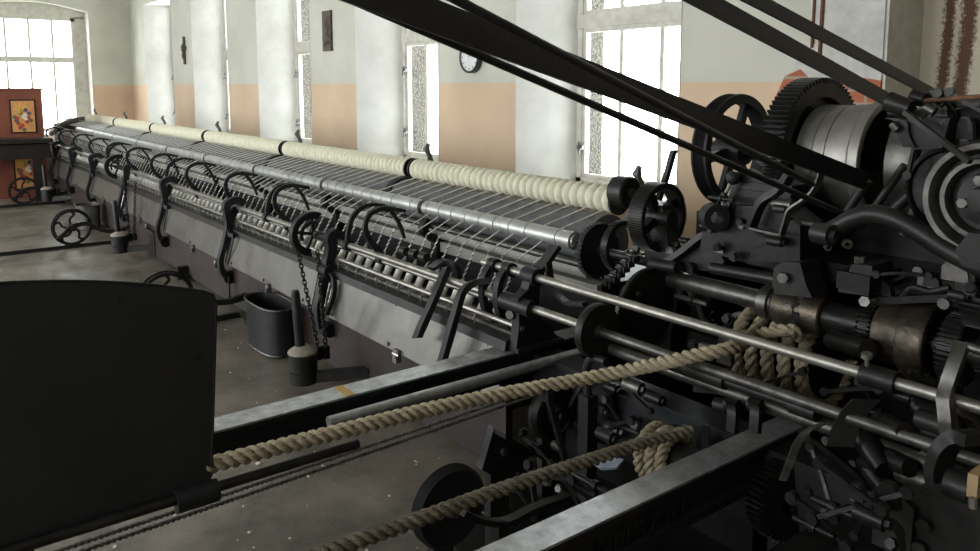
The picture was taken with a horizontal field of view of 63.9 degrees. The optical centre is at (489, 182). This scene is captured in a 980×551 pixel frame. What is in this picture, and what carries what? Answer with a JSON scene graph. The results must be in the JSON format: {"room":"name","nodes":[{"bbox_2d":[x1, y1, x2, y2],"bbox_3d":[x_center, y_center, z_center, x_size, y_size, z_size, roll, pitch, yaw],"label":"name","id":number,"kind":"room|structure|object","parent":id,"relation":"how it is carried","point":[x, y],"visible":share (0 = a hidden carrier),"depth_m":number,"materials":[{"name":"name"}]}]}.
{"room":"textile factory","nodes":[
{"label":"textile factory","id":0,"kind":"room"},
{"bbox_2d":[0,0,134,139],"bbox_3d":[-11.714,-2.131,15.002,9.600,3.750,0.500,-5,9,-37],"label":"wall","id":1,"kind":"structure","parent":0,"point":[109,29],"depth_m":17.20,"materials":[{"name":"paint"}]},
{"bbox_2d":[0,2,89,131],"bbox_3d":[-9.736,-2.426,16.655,2.180,2.790,0.100,-5,9,-37],"label":"window","id":2,"kind":"structure","parent":1,"relation":"in","point":[8,10],"depth_m":16.91,"materials":[{"name":"paint"}]},
{"bbox_2d":[84,12,94,114],"bbox_3d":[-9.655,-2.324,16.562,2.192,2.610,0.504,-5,9,-37],"label":"trim","id":3,"kind":"structure","parent":1,"relation":"attached to","point":[86,17],"depth_m":17.11,"materials":[{"name":"paint"}]},
{"bbox_2d":[0,195,536,550],"bbox_3d":[-4.961,0.902,6.564,10.100,0.200,23.600,-5,9,-37],"label":"floor","id":4,"kind":"structure","parent":0,"point":[347,498],"depth_m":3.39,"materials":[{"name":"concrete"}]},
{"bbox_2d":[0,88,47,198],"bbox_3d":[-6.899,-0.597,11.477,0.650,1.570,0.646,-5,9,-37],"label":"cabinet","id":5,"kind":"object","parent":4,"relation":"on","point":[21,109],"visible":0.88,"depth_m":11.21,"materials":[{"name":"red paint"}]},
{"bbox_2d":[21,113,27,119],"bbox_3d":[-6.651,-0.949,11.226,0.089,0.110,0.004,-5,9,-37],"label":"flower","id":6,"kind":"object","parent":5,"relation":"on","point":[24,116],"depth_m":11.22,"materials":[{"name":"white paint"}]},
{"bbox_2d":[25,165,31,171],"bbox_3d":[-6.651,-0.204,11.318,0.089,0.110,0.004,-5,9,-37],"label":"flower","id":7,"kind":"object","parent":5,"relation":"on","point":[28,168],"depth_m":11.31,"materials":[{"name":"white paint"}]},
{"bbox_2d":[0,137,52,201],"bbox_3d":[-6.821,-0.154,10.708,1.500,0.880,0.400,-5,9,-37],"label":"work table","id":8,"kind":"object","parent":4,"relation":"on","point":[34,148],"visible":0.88,"depth_m":10.85,"materials":[{"name":"brown wood"}]},
{"bbox_2d":[0,200,64,207],"bbox_3d":[-7.490,0.407,9.627,4.050,0.030,0.090,-5,9,-37],"label":"rail","id":9,"kind":"object","parent":4,"relation":"on","point":[62,201],"visible":1,"depth_m":10.59,"materials":[{"name":"metal"}]},
{"bbox_2d":[0,240,110,255],"bbox_3d":[-5.394,0.744,6.908,4.050,0.030,0.090,-5,9,-37],"label":"rail","id":10,"kind":"object","parent":4,"relation":"on","point":[42,249],"visible":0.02,"depth_m":7.71,"materials":[{"name":"metal"}]},
{"bbox_2d":[74,202,100,229],"bbox_3d":[-4.557,0.372,8.902,0.257,0.269,0.359,-5,9,-37],"label":"bucket","id":11,"kind":"object","parent":4,"relation":"on","point":[92,209],"visible":0.85,"depth_m":8.79,"materials":[{"name":"metal"}]},
{"bbox_2d":[0,279,359,550],"bbox_3d":[-1.022,0.792,1.814,1.594,1.182,0.072,-5,9,-35],"label":"cover","id":12,"kind":"object","parent":4,"relation":"on","point":[107,387],"visible":1,"depth_m":1.87,"materials":[{"name":"metal"}]},
{"bbox_2d":[0,219,417,550],"bbox_3d":[-3.118,0.939,5.410,2.207,0.011,9.474,-5,9,-37],"label":"wool lint","id":13,"kind":"object","parent":4,"relation":"on","point":[257,463],"visible":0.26,"depth_m":3.24},
{"bbox_2d":[217,311,240,321],"bbox_3d":[-3.371,1.068,4.283,4.050,0.030,0.090,-5,9,-37],"label":"rail","id":14,"kind":"object","parent":4,"relation":"on","point":[231,315],"visible":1,"depth_m":5.43,"materials":[{"name":"metal"}]},
{"bbox_2d":[244,291,294,358],"bbox_3d":[-1.346,0.865,4.816,0.226,0.294,0.512,-5,9,-37],"label":"tub","id":15,"kind":"object","parent":4,"relation":"on","point":[270,329],"visible":0.86,"depth_m":4.67,"materials":[{"name":"metal"}]},
{"bbox_2d":[31,327,585,550],"bbox_3d":[-0.468,0.990,2.787,2.310,0.551,0.200,-5,9,-37],"label":"beam","id":16,"kind":"structure","parent":4,"relation":"on","point":[304,413],"depth_m":2.72,"materials":[{"name":"metal"}]},
{"bbox_2d":[48,108,682,404],"bbox_3d":[-3.245,-0.057,8.496,0.941,1.229,12.550,-5,9,-37],"label":"machine","id":17,"kind":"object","parent":4,"relation":"on","point":[565,268],"depth_m":4.62,"materials":[{"name":"metal"}]},
{"bbox_2d":[71,114,115,129],"bbox_3d":[-6.211,-0.964,12.308,0.377,0.180,2.096,-5,9,-37],"label":"wool bobbin","id":18,"kind":"object","parent":17,"relation":"on","point":[93,119],"visible":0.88,"depth_m":12.24,"materials":[{"name":"fabric"}]},
{"bbox_2d":[96,118,152,136],"bbox_3d":[-4.960,-0.763,10.684,0.377,0.180,2.016,-5,9,-37],"label":"wool bobbin","id":19,"kind":"object","parent":17,"relation":"on","point":[142,126],"visible":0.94,"depth_m":10.64,"materials":[{"name":"fabric"}]},
{"bbox_2d":[132,123,206,147],"bbox_3d":[-3.711,-0.563,9.065,0.377,0.180,2.086,-5,9,-37],"label":"wool bobbin","id":20,"kind":"object","parent":17,"relation":"on","point":[193,134],"visible":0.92,"depth_m":8.99,"materials":[{"name":"fabric"}]},
{"bbox_2d":[181,130,284,162],"bbox_3d":[-2.450,-0.361,7.429,0.377,0.180,2.056,-5,9,-37],"label":"wool bobbin","id":21,"kind":"object","parent":17,"relation":"on","point":[238,141],"visible":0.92,"depth_m":7.33,"materials":[{"name":"fabric"}]},
{"bbox_2d":[256,141,414,187],"bbox_3d":[-1.205,-0.162,5.813,0.377,0.180,2.036,-5,9,-37],"label":"wool bobbin","id":22,"kind":"object","parent":17,"relation":"on","point":[393,165],"visible":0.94,"depth_m":5.69,"materials":[{"name":"fabric"}]},
{"bbox_2d":[379,158,626,228],"bbox_3d":[-0.032,0.026,4.291,0.377,0.180,1.816,-5,9,-37],"label":"wool bobbin","id":23,"kind":"object","parent":17,"relation":"on","point":[552,190],"visible":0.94,"depth_m":4.17,"materials":[{"name":"fabric"}]},
{"bbox_2d":[411,463,483,550],"bbox_3d":[-0.134,1.069,2.318,0.244,0.510,0.150,-5,9,-37],"label":"pulley","id":24,"kind":"object","parent":4,"relation":"on","point":[452,480],"visible":0.66,"depth_m":2.26,"materials":[{"name":"black paint"}]},
{"bbox_2d":[7,126,979,531],"bbox_3d":[-3.284,0.222,7.170,1.016,0.962,14.950,-5,9,-37],"label":"carriage","id":25,"kind":"object","parent":4,"relation":"on","point":[376,326],"visible":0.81,"depth_m":3.71,"materials":[{"name":"metal"}]},
{"bbox_2d":[40,151,60,201],"bbox_3d":[-5.959,-0.098,10.710,0.210,0.648,0.452,-1,7,-6],"label":"counterweight","id":26,"kind":"object","parent":25,"relation":"attached to","point":[47,192],"visible":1,"depth_m":10.55,"materials":[{"name":"metal"}]},
{"bbox_2d":[110,179,136,253],"bbox_3d":[-3.438,0.306,7.438,0.210,0.648,0.452,-1,7,-6],"label":"counterweight","id":27,"kind":"object","parent":25,"relation":"attached to","point":[120,239],"visible":1,"depth_m":7.28,"materials":[{"name":"metal"}]},
{"bbox_2d":[142,153,168,185],"bbox_3d":[-3.465,-0.140,8.143,0.297,0.331,0.039,-5,9,-37],"label":"yarn cop","id":28,"kind":"object","parent":25,"relation":"on","point":[144,180],"visible":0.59,"depth_m":8.10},
{"bbox_2d":[171,160,201,197],"bbox_3d":[-2.825,-0.038,7.312,0.297,0.331,0.039,-5,9,-37],"label":"yarn cop","id":29,"kind":"object","parent":25,"relation":"on","point":[174,190],"visible":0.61,"depth_m":7.25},
{"bbox_2d":[175,161,205,198],"bbox_3d":[-2.761,-0.027,7.229,0.297,0.331,0.039,-5,9,-37],"label":"yarn cop","id":30,"kind":"object","parent":25,"relation":"on","point":[177,192],"visible":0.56,"depth_m":7.17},
{"bbox_2d":[178,165,203,199],"bbox_3d":[-2.697,-0.017,7.146,0.297,0.331,0.039,-5,9,-37],"label":"yarn cop","id":31,"kind":"object","parent":25,"relation":"on","point":[181,193],"visible":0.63,"depth_m":7.08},
{"bbox_2d":[181,165,208,201],"bbox_3d":[-2.633,-0.007,7.063,0.297,0.331,0.039,-5,9,-37],"label":"yarn cop","id":32,"kind":"object","parent":25,"relation":"on","point":[184,196],"visible":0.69,"depth_m":7.00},
{"bbox_2d":[185,166,212,202],"bbox_3d":[-2.569,0.003,6.979,0.297,0.331,0.039,-5,9,-37],"label":"yarn cop","id":33,"kind":"object","parent":25,"relation":"on","point":[188,195],"visible":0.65,"depth_m":6.91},
{"bbox_2d":[189,166,218,204],"bbox_3d":[-2.505,0.014,6.896,0.297,0.331,0.039,-5,9,-37],"label":"yarn cop","id":34,"kind":"object","parent":25,"relation":"on","point":[191,197],"visible":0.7,"depth_m":6.83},
{"bbox_2d":[193,166,223,205],"bbox_3d":[-2.441,0.024,6.813,0.297,0.331,0.039,-5,9,-37],"label":"yarn cop","id":35,"kind":"object","parent":25,"relation":"on","point":[195,200],"visible":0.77,"depth_m":6.75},
{"bbox_2d":[197,167,227,207],"bbox_3d":[-2.377,0.034,6.730,0.297,0.331,0.039,-5,9,-37],"label":"yarn cop","id":36,"kind":"object","parent":25,"relation":"on","point":[199,201],"visible":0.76,"depth_m":6.67,"materials":[{"name":"fabric"}]},
{"bbox_2d":[201,169,230,208],"bbox_3d":[-2.313,0.044,6.647,0.297,0.331,0.039,-5,9,-37],"label":"yarn cop","id":37,"kind":"object","parent":25,"relation":"on","point":[203,203],"visible":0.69,"depth_m":6.59,"materials":[{"name":"fabric"}]},
{"bbox_2d":[209,182,223,211],"bbox_3d":[-2.185,0.065,6.481,0.297,0.331,0.039,-5,9,-37],"label":"yarn cop","id":38,"kind":"object","parent":25,"relation":"on","point":[212,205],"visible":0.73,"depth_m":6.41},
{"bbox_2d":[205,170,235,210],"bbox_3d":[-2.249,0.055,6.564,0.297,0.331,0.039,-5,9,-37],"label":"yarn cop","id":39,"kind":"object","parent":25,"relation":"on","point":[207,204],"visible":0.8,"depth_m":6.50,"materials":[{"name":"fabric"}]},
{"bbox_2d":[212,175,239,213],"bbox_3d":[-2.120,0.075,6.398,0.297,0.331,0.039,-5,9,-37],"label":"yarn cop","id":40,"kind":"object","parent":25,"relation":"on","point":[216,206],"visible":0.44,"depth_m":6.33,"materials":[{"name":"fabric"}]},
{"bbox_2d":[218,172,251,215],"bbox_3d":[-2.057,0.086,6.315,0.297,0.331,0.039,-5,9,-37],"label":"yarn cop","id":41,"kind":"object","parent":25,"relation":"on","point":[219,208],"visible":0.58,"depth_m":6.25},
{"bbox_2d":[235,178,269,221],"bbox_3d":[-1.800,0.127,5.982,0.297,0.331,0.039,-5,9,-37],"label":"yarn cop","id":42,"kind":"object","parent":25,"relation":"on","point":[240,215],"visible":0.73,"depth_m":5.93,"materials":[{"name":"fabric"}]},
{"bbox_2d":[240,179,275,223],"bbox_3d":[-1.736,0.137,5.899,0.297,0.331,0.039,-5,9,-37],"label":"yarn cop","id":43,"kind":"object","parent":25,"relation":"on","point":[245,217],"visible":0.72,"depth_m":5.84,"materials":[{"name":"fabric"}]},
{"bbox_2d":[256,200,271,230],"bbox_3d":[-1.544,0.168,5.650,0.297,0.331,0.039,-5,9,-37],"label":"yarn cop","id":44,"kind":"object","parent":25,"relation":"on","point":[260,223],"visible":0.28,"depth_m":5.58,"materials":[{"name":"fabric"}]},
{"bbox_2d":[246,179,282,226],"bbox_3d":[-1.672,0.147,5.816,0.297,0.331,0.039,-5,9,-37],"label":"yarn cop","id":45,"kind":"object","parent":25,"relation":"on","point":[250,219],"visible":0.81,"depth_m":5.76,"materials":[{"name":"fabric"}]},
{"bbox_2d":[251,181,286,228],"bbox_3d":[-1.608,0.157,5.733,0.297,0.331,0.039,-5,9,-37],"label":"yarn cop","id":46,"kind":"object","parent":25,"relation":"on","point":[255,221],"visible":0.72,"depth_m":5.67,"materials":[{"name":"fabric"}]},
{"bbox_2d":[263,187,293,232],"bbox_3d":[-1.480,0.178,5.567,0.297,0.331,0.039,-5,9,-37],"label":"yarn cop","id":47,"kind":"object","parent":25,"relation":"on","point":[266,225],"visible":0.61,"depth_m":5.50,"materials":[{"name":"fabric"}]},
{"bbox_2d":[267,185,306,234],"bbox_3d":[-1.416,0.188,5.484,0.297,0.331,0.039,-5,9,-37],"label":"yarn cop","id":48,"kind":"object","parent":25,"relation":"on","point":[272,227],"visible":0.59,"depth_m":5.42,"materials":[{"name":"fabric"}]},
{"bbox_2d":[274,186,312,237],"bbox_3d":[-1.352,0.199,5.401,0.297,0.331,0.039,-5,9,-37],"label":"yarn cop","id":49,"kind":"object","parent":25,"relation":"on","point":[278,229],"visible":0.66,"depth_m":5.34,"materials":[{"name":"fabric"}]},
{"bbox_2d":[280,188,319,239],"bbox_3d":[-1.288,0.209,5.318,0.297,0.331,0.039,-5,9,-37],"label":"yarn cop","id":50,"kind":"object","parent":25,"relation":"on","point":[284,232],"visible":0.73,"depth_m":5.26,"materials":[{"name":"fabric"}]},
{"bbox_2d":[286,191,323,242],"bbox_3d":[-1.224,0.219,5.235,0.297,0.331,0.039,-5,9,-37],"label":"yarn cop","id":51,"kind":"object","parent":25,"relation":"on","point":[322,191],"visible":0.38,"depth_m":5.22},
{"bbox_2d":[288,249,329,386],"bbox_3d":[-0.965,0.703,4.230,0.210,0.648,0.452,-1,7,-6],"label":"counterweight","id":52,"kind":"object","parent":25,"relation":"attached to","point":[303,358],"visible":1,"depth_m":4.07,"materials":[{"name":"metal"}]},
{"bbox_2d":[298,191,332,239],"bbox_3d":[-1.160,0.229,5.152,0.297,0.331,0.039,-5,9,-37],"label":"yarn cop","id":53,"kind":"object","parent":25,"relation":"on","point":[332,191],"visible":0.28,"depth_m":5.14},
{"bbox_2d":[300,193,340,243],"bbox_3d":[-1.096,0.239,5.069,0.297,0.331,0.039,-5,9,-37],"label":"yarn cop","id":54,"kind":"object","parent":25,"relation":"on","point":[305,237],"visible":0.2,"depth_m":5.01,"materials":[{"name":"fabric"}]},
{"bbox_2d":[311,196,345,246],"bbox_3d":[-1.032,0.250,4.985,0.297,0.331,0.039,-5,9,-37],"label":"yarn cop","id":55,"kind":"object","parent":25,"relation":"on","point":[314,240],"visible":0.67,"depth_m":4.96,"materials":[{"name":"fabric"}]},
{"bbox_2d":[313,196,355,252],"bbox_3d":[-0.968,0.260,4.902,0.297,0.331,0.039,-5,9,-37],"label":"yarn cop","id":56,"kind":"object","parent":25,"relation":"on","point":[319,244],"visible":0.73,"depth_m":4.84,"materials":[{"name":"fabric"}]},
{"bbox_2d":[321,198,363,254],"bbox_3d":[-0.904,0.270,4.819,0.297,0.331,0.039,-5,9,-37],"label":"yarn cop","id":57,"kind":"object","parent":25,"relation":"on","point":[363,198],"visible":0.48,"depth_m":4.82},
{"bbox_2d":[346,231,361,265],"bbox_3d":[-0.712,0.301,4.570,0.297,0.331,0.039,-5,9,-37],"label":"yarn cop","id":58,"kind":"object","parent":25,"relation":"on","point":[350,257],"visible":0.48,"depth_m":4.50,"materials":[{"name":"fabric"}]},
{"bbox_2d":[337,202,380,261],"bbox_3d":[-0.776,0.291,4.653,0.297,0.331,0.039,-5,9,-37],"label":"yarn cop","id":59,"kind":"object","parent":25,"relation":"on","point":[342,253],"visible":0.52,"depth_m":4.59,"materials":[{"name":"fabric"}]},
{"bbox_2d":[354,207,398,268],"bbox_3d":[-0.648,0.311,4.487,0.297,0.331,0.039,-5,9,-37],"label":"yarn cop","id":60,"kind":"object","parent":25,"relation":"on","point":[359,259],"visible":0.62,"depth_m":4.42,"materials":[{"name":"fabric"}]},
{"bbox_2d":[363,209,407,272],"bbox_3d":[-0.584,0.322,4.404,0.297,0.331,0.039,-5,9,-37],"label":"yarn cop","id":61,"kind":"object","parent":25,"relation":"on","point":[368,263],"visible":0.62,"depth_m":4.34,"materials":[{"name":"fabric"}]},
{"bbox_2d":[372,211,417,275],"bbox_3d":[-0.520,0.332,4.321,0.297,0.331,0.039,-5,9,-37],"label":"yarn cop","id":62,"kind":"object","parent":25,"relation":"on","point":[377,267],"visible":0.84,"depth_m":4.26,"materials":[{"name":"fabric"}]},
{"bbox_2d":[382,214,427,279],"bbox_3d":[-0.456,0.342,4.238,0.297,0.331,0.039,-5,9,-37],"label":"yarn cop","id":63,"kind":"object","parent":25,"relation":"on","point":[388,269],"visible":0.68,"depth_m":4.18,"materials":[{"name":"fabric"}]},
{"bbox_2d":[392,216,438,283],"bbox_3d":[-0.392,0.352,4.154,0.297,0.331,0.039,-5,9,-37],"label":"yarn cop","id":64,"kind":"object","parent":25,"relation":"on","point":[398,273],"visible":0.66,"depth_m":4.09,"materials":[{"name":"fabric"}]},
{"bbox_2d":[403,219,449,287],"bbox_3d":[-0.328,0.363,4.072,0.297,0.331,0.039,-5,9,-37],"label":"yarn cop","id":65,"kind":"object","parent":25,"relation":"on","point":[408,277],"visible":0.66,"depth_m":4.01,"materials":[{"name":"fabric"}]},
{"bbox_2d":[413,221,461,291],"bbox_3d":[-0.264,0.373,3.988,0.297,0.331,0.039,-5,9,-37],"label":"yarn cop","id":66,"kind":"object","parent":25,"relation":"on","point":[419,282],"visible":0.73,"depth_m":3.93,"materials":[{"name":"fabric"}]},
{"bbox_2d":[425,224,473,296],"bbox_3d":[-0.200,0.383,3.905,0.297,0.331,0.039,-5,9,-37],"label":"yarn cop","id":67,"kind":"object","parent":25,"relation":"on","point":[431,284],"visible":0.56,"depth_m":3.85,"materials":[{"name":"fabric"}]},
{"bbox_2d":[326,348,584,426],"bbox_3d":[-0.056,0.736,2.902,1.168,0.048,0.042,-5,9,-36],"label":"rod","id":68,"kind":"object","parent":25,"relation":"on","point":[426,395],"visible":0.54,"depth_m":2.82,"materials":[{"name":"metal"}]},
{"bbox_2d":[439,227,486,300],"bbox_3d":[-0.136,0.394,3.822,0.297,0.331,0.039,-5,9,-37],"label":"yarn cop","id":69,"kind":"object","parent":25,"relation":"on","point":[445,290],"visible":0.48,"depth_m":3.78,"materials":[{"name":"fabric"}]},
{"bbox_2d":[449,230,499,305],"bbox_3d":[-0.071,0.404,3.739,0.297,0.331,0.039,-5,9,-37],"label":"yarn cop","id":70,"kind":"object","parent":25,"relation":"on","point":[454,292],"visible":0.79,"depth_m":3.70,"materials":[{"name":"fabric"}]},
{"bbox_2d":[463,233,512,310],"bbox_3d":[-0.007,0.414,3.656,0.297,0.331,0.039,-5,9,-37],"label":"yarn cop","id":71,"kind":"object","parent":25,"relation":"on","point":[469,299],"visible":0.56,"depth_m":3.59,"materials":[{"name":"fabric"}]},
{"bbox_2d":[477,237,527,316],"bbox_3d":[0.057,0.424,3.573,0.297,0.331,0.039,-5,9,-37],"label":"yarn cop","id":72,"kind":"object","parent":25,"relation":"on","point":[489,286],"visible":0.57,"depth_m":3.54,"materials":[{"name":"fabric"}]},
{"bbox_2d":[492,240,542,314],"bbox_3d":[0.121,0.435,3.490,0.297,0.331,0.039,-5,9,-37],"label":"yarn cop","id":73,"kind":"object","parent":25,"relation":"on","point":[493,311],"visible":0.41,"depth_m":3.49,"materials":[{"name":"fabric"}]},
{"bbox_2d":[459,491,571,543],"bbox_3d":[0.077,1.096,2.250,0.394,0.472,0.040,-5,9,-37],"label":"lever","id":74,"kind":"object","parent":4,"relation":"on","point":[499,526],"visible":0.97,"depth_m":2.21,"materials":[{"name":"metal"}]},
{"bbox_2d":[475,417,803,550],"bbox_3d":[0.233,1.093,1.976,2.030,0.545,0.190,-5,9,-37],"label":"beam","id":75,"kind":"structure","parent":4,"relation":"on","point":[638,514],"depth_m":2.09,"materials":[{"name":"metal"}]},
{"bbox_2d":[453,77,979,550],"bbox_3d":[0.773,0.451,2.744,1.630,1.631,2.600,-5,9,-37],"label":"headstock","id":76,"kind":"object","parent":4,"relation":"on","point":[894,276],"depth_m":2.46,"materials":[{"name":"metal"}]},
{"bbox_2d":[304,420,693,550],"bbox_3d":[0.118,0.874,2.099,1.324,0.258,0.207,-5,9,-37],"label":"rope","id":77,"kind":"object","parent":76,"relation":"attached to","point":[654,442],"visible":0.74,"depth_m":2.04,"materials":[{"name":"fabric"}]},
{"bbox_2d":[206,307,858,473],"bbox_3d":[0.110,0.631,2.308,2.359,0.323,0.377,-3,8,-24],"label":"rope","id":78,"kind":"object","parent":76,"relation":"attached to","point":[789,333],"visible":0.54,"depth_m":2.44,"materials":[{"name":"fabric"}]},
{"bbox_2d":[528,389,573,496],"bbox_3d":[0.251,1.004,2.995,0.216,0.473,0.080,-5,9,-37],"label":"shaft bearing","id":79,"kind":"object","parent":76,"relation":"on","point":[539,421],"visible":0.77,"depth_m":2.97,"materials":[{"name":"metal"}]},
{"bbox_2d":[53,398,512,550],"bbox_3d":[-0.570,0.865,2.377,1.943,0.013,0.014,-6,9,-40],"label":"cord","id":80,"kind":"object","parent":79,"relation":"attached to","point":[290,472],"visible":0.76,"depth_m":2.32,"materials":[{"name":"metal"}]},
{"bbox_2d":[76,394,535,550],"bbox_3d":[-0.570,0.887,2.380,1.943,0.013,0.014,-6,9,-40],"label":"cord","id":81,"kind":"object","parent":79,"relation":"attached to","point":[252,492],"visible":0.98,"depth_m":2.34,"materials":[{"name":"metal"}]},
{"bbox_2d":[577,354,608,502],"bbox_3d":[0.371,0.931,2.827,0.050,0.659,0.113,-5,9,-37],"label":"post","id":82,"kind":"object","parent":76,"relation":"on","point":[587,400],"visible":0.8,"depth_m":2.82,"materials":[{"name":"metal"}]},
{"bbox_2d":[355,6,844,214],"bbox_3d":[-0.284,-0.326,1.288,3.659,1.194,0.017,-5,9,-37],"label":"belt","id":83,"kind":"object","parent":76,"relation":"attached to","point":[479,55],"visible":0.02,"depth_m":1.72,"materials":[{"name":"leather"}]},
{"bbox_2d":[339,0,870,188],"bbox_3d":[-1.026,-0.493,0.620,5.438,1.431,0.009,-5,9,-37],"label":"belt","id":84,"kind":"object","parent":76,"relation":"attached to","point":[439,18],"visible":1,"depth_m":1.57,"materials":[{"name":"leather"}]},
{"bbox_2d":[593,457,623,469],"bbox_3d":[0.373,0.898,2.536,0.102,0.008,0.116,-5,9,-37],"label":"rag","id":85,"kind":"object","parent":76,"relation":"on","point":[615,463],"visible":0.45,"depth_m":2.50,"materials":[{"name":"fabric"}]},
{"bbox_2d":[446,0,814,186],"bbox_3d":[-0.277,-0.378,1.110,2.773,0.990,0.017,-5,9,-37],"label":"belt","id":86,"kind":"object","parent":76,"relation":"attached to","point":[467,5],"visible":1,"depth_m":1.53,"materials":[{"name":"leather"}]},
{"bbox_2d":[682,0,888,103],"bbox_3d":[0.073,-0.593,1.633,3.250,0.910,0.009,-5,9,-37],"label":"belt","id":87,"kind":"object","parent":76,"relation":"on","point":[724,11],"visible":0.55,"depth_m":2.25,"materials":[{"name":"leather"}]},
{"bbox_2d":[740,0,934,93],"bbox_3d":[0.050,-0.535,1.381,3.647,0.857,0.009,-5,9,-37],"label":"belt","id":88,"kind":"object","parent":76,"relation":"attached to","point":[771,8],"visible":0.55,"depth_m":2.05,"materials":[{"name":"leather"}]},
{"bbox_2d":[128,0,887,252],"bbox_3d":[-1.113,-1.396,9.055,0.560,3.750,23.100,-5,9,-37],"label":"wall","id":89,"kind":"structure","parent":0,"point":[477,111],"depth_m":7.56,"materials":[{"name":"paint"}]},
{"bbox_2d":[143,0,175,125],"bbox_3d":[-6.457,-2.375,15.921,0.504,2.550,1.970,-5,9,-37],"label":"trim","id":90,"kind":"structure","parent":89,"relation":"attached to","point":[156,14],"depth_m":16.56,"materials":[{"name":"paint"}]},
{"bbox_2d":[181,37,185,63],"bbox_3d":[-5.603,-2.416,14.319,0.070,0.500,0.230,-5,9,-37],"label":"wall ornament","id":91,"kind":"object","parent":89,"relation":"attached to","point":[183,47],"visible":1,"depth_m":14.29,"materials":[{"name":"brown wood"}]},
{"bbox_2d":[190,0,230,132],"bbox_3d":[-4.556,-2.071,13.454,0.504,2.550,1.810,-5,9,-37],"label":"trim","id":92,"kind":"structure","parent":89,"relation":"attached to","point":[206,15],"depth_m":14.05,"materials":[{"name":"paint"}]},
{"bbox_2d":[222,0,230,132],"bbox_3d":[-4.384,-2.077,13.585,0.143,2.570,1.240,-5,9,-37],"label":"window","id":93,"kind":"structure","parent":89,"relation":"in","point":[225,77],"depth_m":14.03,"materials":[{"name":"paint"}]},
{"bbox_2d":[255,0,312,143],"bbox_3d":[-2.681,-1.770,11.022,0.504,2.550,1.820,-5,9,-37],"label":"window reveal","id":94,"kind":"structure","parent":89,"relation":"attached to","point":[275,33],"depth_m":11.64,"materials":[{"name":"paint"}]},
{"bbox_2d":[294,0,311,143],"bbox_3d":[-2.510,-1.776,11.153,0.143,2.570,1.250,-5,9,-37],"label":"window","id":95,"kind":"structure","parent":89,"relation":"in","point":[300,47],"depth_m":11.60,"materials":[{"name":"paint"}]},
{"bbox_2d":[300,0,311,138],"bbox_3d":[-2.334,-1.674,11.302,0.250,3.750,2.420,-5,9,-37],"label":"trim","id":96,"kind":"structure","parent":89,"relation":"attached to","point":[303,3],"depth_m":11.80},
{"bbox_2d":[322,10,332,50],"bbox_3d":[-2.018,-1.874,9.675,0.058,0.490,0.230,-5,9,-37],"label":"carved plaque","id":97,"kind":"object","parent":89,"relation":"attached to","point":[327,31],"visible":1,"depth_m":9.63,"materials":[{"name":"brown wood"}]},
{"bbox_2d":[354,6,438,160],"bbox_3d":[-0.847,-1.476,8.641,0.504,2.550,1.740,-5,9,-37],"label":"window reveal","id":98,"kind":"structure","parent":89,"relation":"attached to","point":[378,45],"depth_m":9.25,"materials":[{"name":"paint"}]},
{"bbox_2d":[411,45,425,152],"bbox_3d":[-0.499,-1.379,8.921,0.250,3.750,2.340,-5,9,-37],"label":"trim","id":99,"kind":"structure","parent":89,"relation":"attached to","point":[417,52],"depth_m":9.46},
{"bbox_2d":[401,27,437,161],"bbox_3d":[-0.675,-1.482,8.773,0.143,2.570,1.170,-5,9,-37],"label":"window","id":100,"kind":"structure","parent":89,"relation":"in","point":[409,38],"depth_m":9.18,"materials":[{"name":"paint"}]},
{"bbox_2d":[459,52,481,72],"bbox_3d":[-0.182,-1.177,7.338,0.062,0.300,0.300,-5,9,-37],"label":"wall clock","id":101,"kind":"object","parent":89,"relation":"attached to","point":[469,64],"visible":0.54,"depth_m":7.34,"materials":[{"name":"plastic"}]},
{"bbox_2d":[589,0,604,174],"bbox_3d":[1.320,-1.088,6.560,0.250,3.750,2.404,-5,9,-37],"label":"trim","id":102,"kind":"structure","parent":89,"relation":"attached to","point":[597,38],"depth_m":7.14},
{"bbox_2d":[515,0,682,201],"bbox_3d":[0.973,-1.184,6.280,0.504,2.550,1.804,-5,9,-37],"label":"window reveal","id":103,"kind":"structure","parent":89,"relation":"attached to","point":[546,120],"depth_m":6.94,"materials":[{"name":"paint"}]},
{"bbox_2d":[576,0,680,196],"bbox_3d":[1.144,-1.190,6.412,0.143,2.570,1.234,-5,9,-37],"label":"window","id":104,"kind":"structure","parent":89,"relation":"in","point":[665,14],"depth_m":6.57,"materials":[{"name":"paint"}]},
{"bbox_2d":[810,0,815,47],"bbox_3d":[1.914,-1.236,4.604,0.020,0.876,0.029,-5,9,-37],"label":"rod","id":105,"kind":"object","parent":89,"relation":"attached to","point":[814,1],"visible":0.73,"depth_m":4.63,"materials":[{"name":"metal"}]},
{"bbox_2d":[818,0,824,54],"bbox_3d":[1.947,-1.210,4.565,0.026,0.919,0.035,-5,9,-37],"label":"rod","id":106,"kind":"object","parent":89,"relation":"attached to","point":[822,6],"visible":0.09,"depth_m":4.59,"materials":[{"name":"metal"}]},
{"bbox_2d":[770,69,881,109],"bbox_3d":[1.961,-0.423,4.650,0.014,0.500,0.690,-5,9,-37],"label":"trim","id":107,"kind":"structure","parent":89,"relation":"attached to","point":[858,98],"depth_m":4.48,"materials":[{"name":"brick"}]},
{"bbox_2d":[792,0,886,81],"bbox_3d":[2.006,-1.469,4.466,0.010,1.780,0.550,-5,9,-37],"label":"trim","id":108,"kind":"structure","parent":89,"relation":"attached to","point":[861,23],"depth_m":4.45,"materials":[{"name":"paint"}]},
{"bbox_2d":[883,0,923,106],"bbox_3d":[2.343,-0.826,4.438,0.402,3.750,0.011,-5,9,-37],"label":"trim","id":109,"kind":"structure","parent":89,"relation":"attached to","point":[904,28],"depth_m":4.43,"materials":[{"name":"paint"}]},
{"bbox_2d":[917,0,979,106],"bbox_3d":[3.204,-0.743,3.773,0.150,3.750,2.400,-5,9,-37],"label":"wall","id":110,"kind":"structure","parent":0,"point":[950,47],"depth_m":4.43,"materials":[{"name":"beige paint"}]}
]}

